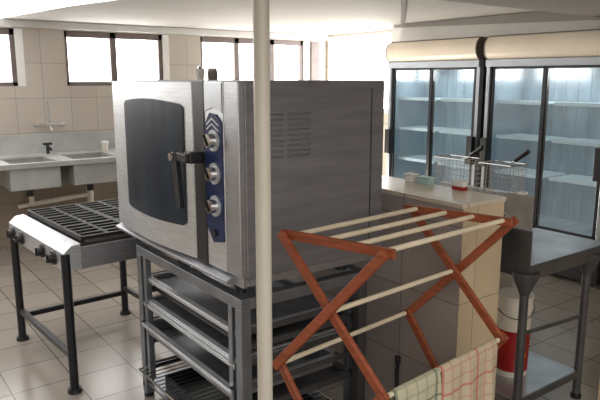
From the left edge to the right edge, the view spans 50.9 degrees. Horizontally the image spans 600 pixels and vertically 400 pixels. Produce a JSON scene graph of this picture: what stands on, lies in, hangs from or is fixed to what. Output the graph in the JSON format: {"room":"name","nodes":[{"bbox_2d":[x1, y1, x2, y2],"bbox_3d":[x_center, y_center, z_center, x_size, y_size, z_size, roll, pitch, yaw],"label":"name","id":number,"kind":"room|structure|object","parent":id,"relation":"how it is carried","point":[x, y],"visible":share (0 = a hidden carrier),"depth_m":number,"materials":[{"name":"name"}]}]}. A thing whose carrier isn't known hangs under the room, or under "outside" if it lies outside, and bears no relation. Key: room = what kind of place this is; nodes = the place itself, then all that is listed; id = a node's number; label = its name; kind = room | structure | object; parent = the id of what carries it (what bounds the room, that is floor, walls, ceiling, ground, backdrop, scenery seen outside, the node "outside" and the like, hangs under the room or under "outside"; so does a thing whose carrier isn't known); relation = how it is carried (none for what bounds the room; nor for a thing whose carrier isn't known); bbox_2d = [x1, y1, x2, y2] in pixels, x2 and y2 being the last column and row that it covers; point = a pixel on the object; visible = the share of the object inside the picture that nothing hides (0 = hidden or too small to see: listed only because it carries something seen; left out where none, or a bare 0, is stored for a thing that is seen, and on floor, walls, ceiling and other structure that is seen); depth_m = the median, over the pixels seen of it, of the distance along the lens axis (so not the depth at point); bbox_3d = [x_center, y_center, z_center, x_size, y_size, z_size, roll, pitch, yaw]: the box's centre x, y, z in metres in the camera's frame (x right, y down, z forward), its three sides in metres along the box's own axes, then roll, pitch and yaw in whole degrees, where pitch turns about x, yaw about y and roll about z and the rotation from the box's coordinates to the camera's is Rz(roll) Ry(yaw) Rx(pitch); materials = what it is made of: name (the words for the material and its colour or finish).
{"room":"commercial kitchen","nodes":[
{"label":"commercial kitchen","id":0,"kind":"room"},
{"bbox_2d":[0,27,325,135],"bbox_3d":[-2.841,-0.612,5.976,7.750,2.130,0.200,-8,14,-36],"label":"wall","id":1,"kind":"structure","parent":0,"point":[81,108],"depth_m":6.13,"materials":[{"name":"tile"}]},
{"bbox_2d":[0,28,25,85],"bbox_3d":[-3.300,-1.243,5.433,1.720,0.525,0.089,-8,14,-36],"label":"window","id":2,"kind":"structure","parent":1,"relation":"in","point":[12,63],"depth_m":5.87,"materials":[{"name":"glass"}]},
{"bbox_2d":[33,101,64,130],"bbox_3d":[-2.410,-0.808,6.038,0.290,0.284,0.156,-8,14,-36],"label":"mixer tap","id":3,"kind":"object","parent":1,"relation":"attached to","point":[49,124],"visible":1,"depth_m":6.03,"materials":[{"name":"silver metal"}]},
{"bbox_2d":[18,187,93,208],"bbox_3d":[-2.388,-0.047,6.186,0.711,0.260,0.115,-6,13,-30],"label":"drain pipe","id":4,"kind":"object","parent":1,"relation":"attached to","point":[89,194],"visible":0.89,"depth_m":6.18,"materials":[{"name":"white plastic"}]},
{"bbox_2d":[18,203,30,208],"bbox_3d":[-2.639,0.054,6.058,0.140,0.069,0.040,1,11,4],"label":"drain pipe","id":5,"kind":"object","parent":4,"relation":"attached to","point":[26,205],"depth_m":6.04,"materials":[{"name":"white plastic"}]},
{"bbox_2d":[86,187,93,201],"bbox_3d":[-2.124,-0.043,6.374,0.068,0.180,0.068,-8,14,-36],"label":"drain pipe","id":6,"kind":"object","parent":4,"relation":"on","point":[89,193],"depth_m":6.35,"materials":[{"name":"white plastic"}]},
{"bbox_2d":[0,130,114,155],"bbox_3d":[-2.459,-0.541,6.123,1.880,0.205,0.035,-8,14,-36],"label":"backsplash","id":7,"kind":"structure","parent":1,"relation":"attached to","point":[70,141],"depth_m":6.15,"materials":[{"name":"metal"}]},
{"bbox_2d":[0,180,117,247],"bbox_3d":[-2.780,0.024,6.015,7.750,0.865,0.006,-8,14,-36],"label":"trim","id":8,"kind":"structure","parent":1,"relation":"attached to","point":[9,201],"depth_m":6.18,"materials":[{"name":"brown tile"}]},
{"bbox_2d":[64,31,169,85],"bbox_3d":[-1.865,-1.445,6.475,1.090,0.525,0.089,-8,14,-36],"label":"window","id":9,"kind":"structure","parent":1,"relation":"in","point":[92,58],"depth_m":6.44,"materials":[{"name":"glass"}]},
{"bbox_2d":[0,18,328,40],"bbox_3d":[-2.767,-1.604,5.682,7.750,0.070,0.050,-8,14,-36],"label":"trim","id":10,"kind":"structure","parent":1,"relation":"attached to","point":[22,23],"depth_m":6.49,"materials":[{"name":"white paint"}]},
{"bbox_2d":[200,36,307,79],"bbox_3d":[-0.523,-1.634,7.450,1.490,0.525,0.089,-8,14,-36],"label":"window","id":11,"kind":"structure","parent":1,"relation":"in","point":[232,58],"depth_m":7.41,"materials":[{"name":"glass"}]},
{"bbox_2d":[311,42,319,79],"bbox_3d":[0.190,-1.717,7.908,0.130,0.515,0.020,-8,14,-36],"label":"trim","id":12,"kind":"structure","parent":1,"relation":"attached to","point":[315,46],"depth_m":7.89,"materials":[{"name":"white paint"}]},
{"bbox_2d":[0,0,538,34],"bbox_3d":[-0.224,-1.015,2.295,7.750,0.060,8.600,-8,14,-36],"label":"ceiling","id":13,"kind":"structure","parent":0,"point":[319,17],"depth_m":5.27,"materials":[{"name":"white paint"}]},
{"bbox_2d":[401,0,405,22],"bbox_3d":[0.825,-1.507,5.037,0.035,0.015,2.037,2,11,9],"label":"trim","id":14,"kind":"structure","parent":13,"relation":"attached to","point":[403,2],"depth_m":4.89,"materials":[{"name":"white paint"}]},
{"bbox_2d":[0,245,599,399],"bbox_3d":[-0.224,1.130,2.711,7.750,0.050,8.600,-8,14,-36],"label":"floor","id":15,"kind":"structure","parent":0,"point":[109,352],"depth_m":3.94,"materials":[{"name":"tile"}]},
{"bbox_2d":[0,130,116,196],"bbox_3d":[-2.239,-0.060,5.913,1.880,1.070,0.775,-8,14,-36],"label":"double sink","id":16,"kind":"object","parent":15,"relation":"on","point":[75,158],"visible":0.66,"depth_m":5.79,"materials":[{"name":"metal"}]},
{"bbox_2d":[27,190,33,196],"bbox_3d":[-2.416,-0.081,5.639,0.060,0.095,0.060,-8,14,-36],"label":"outlet","id":17,"kind":"object","parent":16,"relation":"attached to","point":[30,193],"depth_m":5.62,"materials":[{"name":"black plastic"}]},
{"bbox_2d":[43,142,51,153],"bbox_3d":[-2.373,-0.486,5.963,0.080,0.107,0.128,-8,14,-36],"label":"tap","id":18,"kind":"object","parent":16,"relation":"on","point":[48,148],"visible":1,"depth_m":5.99,"materials":[{"name":"black metal"}]},
{"bbox_2d":[87,184,93,189],"bbox_3d":[-1.982,-0.142,5.955,0.060,0.095,0.060,-8,14,-36],"label":"outlet","id":19,"kind":"object","parent":16,"relation":"attached to","point":[90,186],"depth_m":5.93,"materials":[{"name":"black plastic"}]},
{"bbox_2d":[101,141,108,149],"bbox_3d":[-1.959,-0.548,6.324,0.076,0.090,0.076,-8,14,-36],"label":"tub","id":20,"kind":"object","parent":16,"relation":"on","point":[104,144],"visible":1,"depth_m":6.30,"materials":[{"name":"white plastic"}]},
{"bbox_2d":[6,198,188,394],"bbox_3d":[-1.195,0.493,3.734,0.774,0.813,0.946,-9,14,-39],"label":"gas stove","id":21,"kind":"object","parent":15,"relation":"on","point":[72,237],"visible":0.77,"depth_m":3.43,"materials":[{"name":"metal"}]},
{"bbox_2d":[81,237,163,268],"bbox_3d":[-1.176,0.193,3.699,0.680,0.115,0.900,-9,14,-39],"label":"panel","id":22,"kind":"object","parent":21,"relation":"in","point":[101,250],"depth_m":3.27,"materials":[{"name":"metal"}]},
{"bbox_2d":[136,243,366,399],"bbox_3d":[-0.259,0.650,2.965,0.635,0.797,0.995,-8,14,-36],"label":"stand","id":23,"kind":"object","parent":15,"relation":"on","point":[241,347],"visible":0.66,"depth_m":2.66,"materials":[{"name":"metal"}]},
{"bbox_2d":[138,357,333,399],"bbox_3d":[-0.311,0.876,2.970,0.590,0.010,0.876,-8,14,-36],"label":"wire shelf","id":24,"kind":"object","parent":23,"relation":"on","point":[139,369],"visible":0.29,"depth_m":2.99,"materials":[{"name":"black metal"}]},
{"bbox_2d":[141,317,338,397],"bbox_3d":[-0.307,0.662,2.932,0.549,0.059,0.866,-8,14,-36],"label":"tray","id":25,"kind":"object","parent":23,"relation":"on","point":[197,357],"visible":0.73,"depth_m":2.78,"materials":[{"name":"metal"}]},
{"bbox_2d":[165,367,315,399],"bbox_3d":[-0.272,0.935,3.004,0.460,0.058,0.788,-8,14,-36],"label":"roasting pan","id":26,"kind":"object","parent":23,"relation":"on","point":[191,369],"visible":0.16,"depth_m":3.12,"materials":[{"name":"black metal"}]},
{"bbox_2d":[144,301,336,369],"bbox_3d":[-0.292,0.550,2.921,0.549,0.034,0.866,-8,14,-36],"label":"tray","id":27,"kind":"object","parent":23,"relation":"on","point":[162,315],"visible":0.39,"depth_m":2.67,"materials":[{"name":"metal"}]},
{"bbox_2d":[148,294,334,362],"bbox_3d":[-0.286,0.526,2.921,0.549,0.024,0.866,-8,14,-36],"label":"tray","id":28,"kind":"object","parent":27,"relation":"on","point":[205,332],"visible":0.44,"depth_m":2.75,"materials":[{"name":"metal"}]},
{"bbox_2d":[148,267,334,336],"bbox_3d":[-0.283,0.416,2.902,0.549,0.024,0.866,-8,14,-36],"label":"tray","id":29,"kind":"object","parent":23,"relation":"on","point":[215,310],"visible":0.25,"depth_m":2.77,"materials":[{"name":"metal"}]},
{"bbox_2d":[112,80,384,293],"bbox_3d":[-0.321,-0.141,2.865,0.788,0.793,1.192,-8,14,-36],"label":"oven","id":30,"kind":"object","parent":23,"relation":"on","point":[185,163],"visible":0.97,"depth_m":2.45,"materials":[{"name":"metal"}]},
{"bbox_2d":[194,65,204,79],"bbox_3d":[-0.522,-0.662,3.279,0.058,0.074,0.058,-8,14,-36],"label":"bottle","id":31,"kind":"object","parent":30,"relation":"on","point":[199,72],"visible":1,"depth_m":3.26,"materials":[{"name":"white plastic"}]},
{"bbox_2d":[207,68,217,79],"bbox_3d":[-0.460,-0.663,3.313,0.056,0.062,0.056,-8,14,-36],"label":"glass jar","id":32,"kind":"object","parent":30,"relation":"on","point":[212,73],"visible":1,"depth_m":3.29,"materials":[{"name":"glass"}]},
{"bbox_2d":[212,229,216,236],"bbox_3d":[-0.324,0.124,2.384,0.010,0.028,0.028,-8,14,-36],"label":"switch","id":33,"kind":"object","parent":30,"relation":"attached to","point":[214,231],"depth_m":2.38,"materials":[{"name":"black plastic"}]},
{"bbox_2d":[155,286,351,342],"bbox_3d":[-0.242,0.474,2.944,0.549,0.024,0.866,-8,14,-36],"label":"tray","id":34,"kind":"object","parent":23,"relation":"on","point":[295,326],"visible":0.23,"depth_m":2.69,"materials":[{"name":"metal"}]},
{"bbox_2d":[252,361,350,399],"bbox_3d":[-0.242,0.739,2.995,0.549,0.034,0.866,-8,14,-36],"label":"tray","id":35,"kind":"object","parent":23,"relation":"on","point":[336,369],"visible":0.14,"depth_m":2.77,"materials":[{"name":"metal"}]},
{"bbox_2d":[252,0,272,399],"bbox_3d":[-0.108,0.222,1.878,0.120,2.050,0.120,-8,14,-36],"label":"support post","id":36,"kind":"object","parent":15,"relation":"on","point":[260,8],"visible":1,"depth_m":1.81,"materials":[{"name":"beige paint"}]},
{"bbox_2d":[273,203,519,399],"bbox_3d":[0.367,0.624,2.325,0.879,1.092,0.512,-10,15,-41],"label":"drying rack","id":37,"kind":"object","parent":15,"relation":"on","point":[330,310],"visible":0.97,"depth_m":2.17,"materials":[{"name":"brown wood"}]},
{"bbox_2d":[389,367,441,399],"bbox_3d":[0.375,0.754,2.073,0.237,0.359,0.088,-10,15,-42],"label":"tea towel","id":38,"kind":"object","parent":37,"relation":"hanging from","point":[427,386],"visible":0.98,"depth_m":2.05,"materials":[{"name":"white fabric"}]},
{"bbox_2d":[437,339,497,399],"bbox_3d":[0.599,0.726,2.271,0.348,0.378,0.086,-9,14,-40],"label":"tea towel","id":39,"kind":"object","parent":37,"relation":"hanging from","point":[471,375],"visible":0.93,"depth_m":2.24,"materials":[{"name":"beige fabric"}]},
{"bbox_2d":[291,175,505,399],"bbox_3d":[0.205,0.397,3.473,0.287,1.100,1.904,-8,14,-36],"label":"counter","id":40,"kind":"object","parent":15,"relation":"on","point":[449,323],"depth_m":2.78,"materials":[{"name":"beige tile"}]},
{"bbox_2d":[395,355,400,387],"bbox_3d":[0.468,0.844,2.924,0.026,0.228,0.089,-5,12,-25],"label":"hose","id":41,"kind":"object","parent":40,"relation":"attached to","point":[397,357],"visible":0.71,"depth_m":2.94,"materials":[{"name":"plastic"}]},
{"bbox_2d":[404,172,418,182],"bbox_3d":[0.546,-0.110,3.089,0.050,0.042,0.060,-8,14,-36],"label":"tub","id":42,"kind":"object","parent":40,"relation":"on","point":[411,177],"visible":0.98,"depth_m":3.07,"materials":[{"name":"white paint"}]},
{"bbox_2d":[416,175,435,184],"bbox_3d":[0.603,-0.094,3.021,0.050,0.036,0.090,-8,14,-36],"label":"tub","id":43,"kind":"object","parent":40,"relation":"on","point":[422,179],"visible":1,"depth_m":3.00,"materials":[{"name":"teal plastic"}]},
{"bbox_2d":[382,175,505,208],"bbox_3d":[0.205,-0.133,3.370,0.287,0.020,1.904,-8,14,-36],"label":"countertop","id":44,"kind":"structure","parent":40,"relation":"on","point":[436,194],"depth_m":2.76,"materials":[{"name":"beige tile"}]},
{"bbox_2d":[452,179,467,190],"bbox_3d":[0.727,-0.069,2.866,0.036,0.045,0.064,-8,14,-36],"label":"packet","id":45,"kind":"object","parent":40,"relation":"on","point":[458,184],"visible":1,"depth_m":2.85,"materials":[{"name":"white paint"}]},
{"bbox_2d":[456,202,503,356],"bbox_3d":[0.208,0.407,3.474,0.269,1.080,1.888,-8,14,-36],"label":"wall","id":46,"kind":"structure","parent":40,"relation":"attached to","point":[483,275],"depth_m":2.69,"materials":[{"name":"beige tile"}]},
{"bbox_2d":[384,36,486,186],"bbox_3d":[1.425,-0.578,6.189,0.609,1.922,1.120,-8,14,-36],"label":"fridge","id":47,"kind":"object","parent":15,"relation":"on","point":[437,87],"visible":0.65,"depth_m":6.33,"materials":[{"name":"blue glass"}]},
{"bbox_2d":[398,155,451,163],"bbox_3d":[1.309,-0.424,6.473,0.360,0.028,0.480,-8,14,-36],"label":"shelf","id":48,"kind":"object","parent":47,"relation":"attached to","point":[418,158],"depth_m":6.49,"materials":[{"name":"white metal"}]},
{"bbox_2d":[399,126,458,131],"bbox_3d":[1.309,-0.729,6.414,0.360,0.028,0.480,-8,14,-36],"label":"shelf","id":49,"kind":"object","parent":47,"relation":"attached to","point":[401,128],"depth_m":6.42,"materials":[{"name":"white metal"}]},
{"bbox_2d":[400,97,459,100],"bbox_3d":[1.309,-1.023,6.357,0.360,0.028,0.480,-8,14,-36],"label":"shelf","id":50,"kind":"object","parent":47,"relation":"attached to","point":[401,98],"depth_m":6.34,"materials":[{"name":"white metal"}]},
{"bbox_2d":[438,160,468,168],"bbox_3d":[1.630,-0.342,6.047,0.360,0.028,0.480,-8,14,-36],"label":"shelf","id":51,"kind":"object","parent":47,"relation":"attached to","point":[459,164],"depth_m":6.06,"materials":[{"name":"white metal"}]},
{"bbox_2d":[439,129,470,135],"bbox_3d":[1.630,-0.646,5.988,0.360,0.028,0.480,-8,14,-36],"label":"shelf","id":52,"kind":"object","parent":47,"relation":"attached to","point":[457,131],"depth_m":5.97,"materials":[{"name":"white metal"}]},
{"bbox_2d":[441,98,472,101],"bbox_3d":[1.630,-0.941,5.931,0.360,0.028,0.480,-8,14,-36],"label":"shelf","id":53,"kind":"object","parent":47,"relation":"attached to","point":[442,99],"depth_m":5.88,"materials":[{"name":"white metal"}]},
{"bbox_2d":[440,181,513,288],"bbox_3d":[0.955,0.414,3.702,0.215,0.980,0.540,-8,14,-36],"label":"fryer","id":54,"kind":"object","parent":15,"relation":"on","point":[506,280],"visible":0.05,"depth_m":3.52,"materials":[{"name":"metal"}]},
{"bbox_2d":[433,146,483,191],"bbox_3d":[0.928,-0.137,3.611,0.147,0.378,0.310,-8,14,-36],"label":"basket","id":55,"kind":"object","parent":54,"relation":"on","point":[480,148],"visible":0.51,"depth_m":3.61,"materials":[{"name":"silver metal"}]},
{"bbox_2d":[477,149,529,216],"bbox_3d":[1.108,-0.092,3.372,0.147,0.382,0.275,-8,14,-36],"label":"basket","id":56,"kind":"object","parent":54,"relation":"on","point":[525,153],"visible":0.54,"depth_m":3.36,"materials":[{"name":"silver metal"}]},
{"bbox_2d":[479,29,599,284],"bbox_3d":[2.133,-0.396,5.250,0.609,1.922,1.120,-8,14,-36],"label":"fridge","id":57,"kind":"object","parent":15,"relation":"on","point":[542,96],"visible":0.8,"depth_m":5.36,"materials":[{"name":"blue glass"}]},
{"bbox_2d":[498,100,561,104],"bbox_3d":[2.016,-0.841,5.418,0.360,0.028,0.480,-8,14,-36],"label":"shelf","id":58,"kind":"object","parent":57,"relation":"attached to","point":[500,102],"depth_m":5.41,"materials":[{"name":"white metal"}]},
{"bbox_2d":[495,167,565,177],"bbox_3d":[2.016,-0.242,5.534,0.360,0.028,0.480,-8,14,-36],"label":"shelf","id":59,"kind":"object","parent":57,"relation":"attached to","point":[531,171],"depth_m":5.52,"materials":[{"name":"white metal"}]},
{"bbox_2d":[496,133,568,141],"bbox_3d":[2.016,-0.547,5.475,0.360,0.028,0.480,-8,14,-36],"label":"shelf","id":60,"kind":"object","parent":57,"relation":"attached to","point":[499,136],"depth_m":5.46,"materials":[{"name":"white metal"}]},
{"bbox_2d":[549,174,596,186],"bbox_3d":[2.338,-0.160,5.108,0.360,0.028,0.480,-8,14,-36],"label":"shelf","id":61,"kind":"object","parent":57,"relation":"attached to","point":[580,179],"depth_m":5.12,"materials":[{"name":"white metal"}]},
{"bbox_2d":[552,138,599,146],"bbox_3d":[2.338,-0.464,5.049,0.360,0.028,0.480,-8,14,-36],"label":"shelf","id":62,"kind":"object","parent":57,"relation":"attached to","point":[595,142],"depth_m":5.03,"materials":[{"name":"white metal"}]},
{"bbox_2d":[554,102,599,106],"bbox_3d":[2.338,-0.759,4.992,0.360,0.028,0.480,-8,14,-36],"label":"shelf","id":63,"kind":"object","parent":57,"relation":"attached to","point":[578,104],"depth_m":4.95,"materials":[{"name":"white metal"}]},
{"bbox_2d":[495,192,599,399],"bbox_3d":[1.125,0.503,3.125,0.695,1.025,0.460,-8,14,-36],"label":"work table","id":64,"kind":"object","parent":15,"relation":"on","point":[526,259],"depth_m":3.02,"materials":[{"name":"grey metal"}]},
{"bbox_2d":[496,287,534,377],"bbox_3d":[1.062,0.660,3.135,0.180,0.416,0.188,-8,14,-36],"label":"plastic bucket","id":65,"kind":"object","parent":64,"relation":"on","point":[508,298],"visible":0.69,"depth_m":3.08,"materials":[{"name":"plastic"}]},
{"bbox_2d":[495,351,575,399],"bbox_3d":[1.101,0.870,3.178,0.515,0.013,0.340,-8,14,-36],"label":"shelf","id":66,"kind":"object","parent":64,"relation":"attached to","point":[543,375],"depth_m":3.10,"materials":[{"name":"metal"}]},
{"bbox_2d":[326,30,391,175],"bbox_3d":[2.912,-0.405,4.904,0.200,2.130,8.800,-8,14,-36],"label":"wall","id":67,"kind":"structure","parent":0,"point":[328,43],"depth_m":7.45,"materials":[{"name":"tile"}]},
{"bbox_2d":[331,33,391,112],"bbox_3d":[0.845,-1.488,7.419,0.060,0.900,1.560,-8,14,-36],"label":"window","id":68,"kind":"structure","parent":67,"relation":"in","point":[361,57],"depth_m":7.55,"materials":[{"name":"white glass"}]},
{"bbox_2d":[393,11,599,27],"bbox_3d":[3.200,-1.192,3.815,0.430,0.170,6.980,-8,14,-36],"label":"wall","id":69,"kind":"structure","parent":0,"point":[541,16],"depth_m":5.34,"materials":[{"name":"white paint"}]},
{"bbox_2d":[391,20,599,41],"bbox_3d":[1.710,-1.483,5.424,0.020,0.150,2.580,-8,14,-36],"label":"trim","id":70,"kind":"structure","parent":69,"relation":"attached to","point":[482,30],"depth_m":5.53,"materials":[{"name":"white paint"}]},
{"bbox_2d":[442,0,599,16],"bbox_3d":[-0.135,-0.855,1.836,7.320,0.080,1.920,-8,14,-36],"label":"trim","id":71,"kind":"structure","parent":69,"relation":"attached to","point":[575,7],"depth_m":3.98,"materials":[{"name":"white paint"}]},
{"bbox_2d":[597,379,599,399],"bbox_3d":[1.924,0.016,2.942,0.675,2.050,0.550,-8,14,-36],"label":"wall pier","id":72,"kind":"object","parent":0,"point":[599,379],"depth_m":3.14,"materials":[{"name":"beige tile"}]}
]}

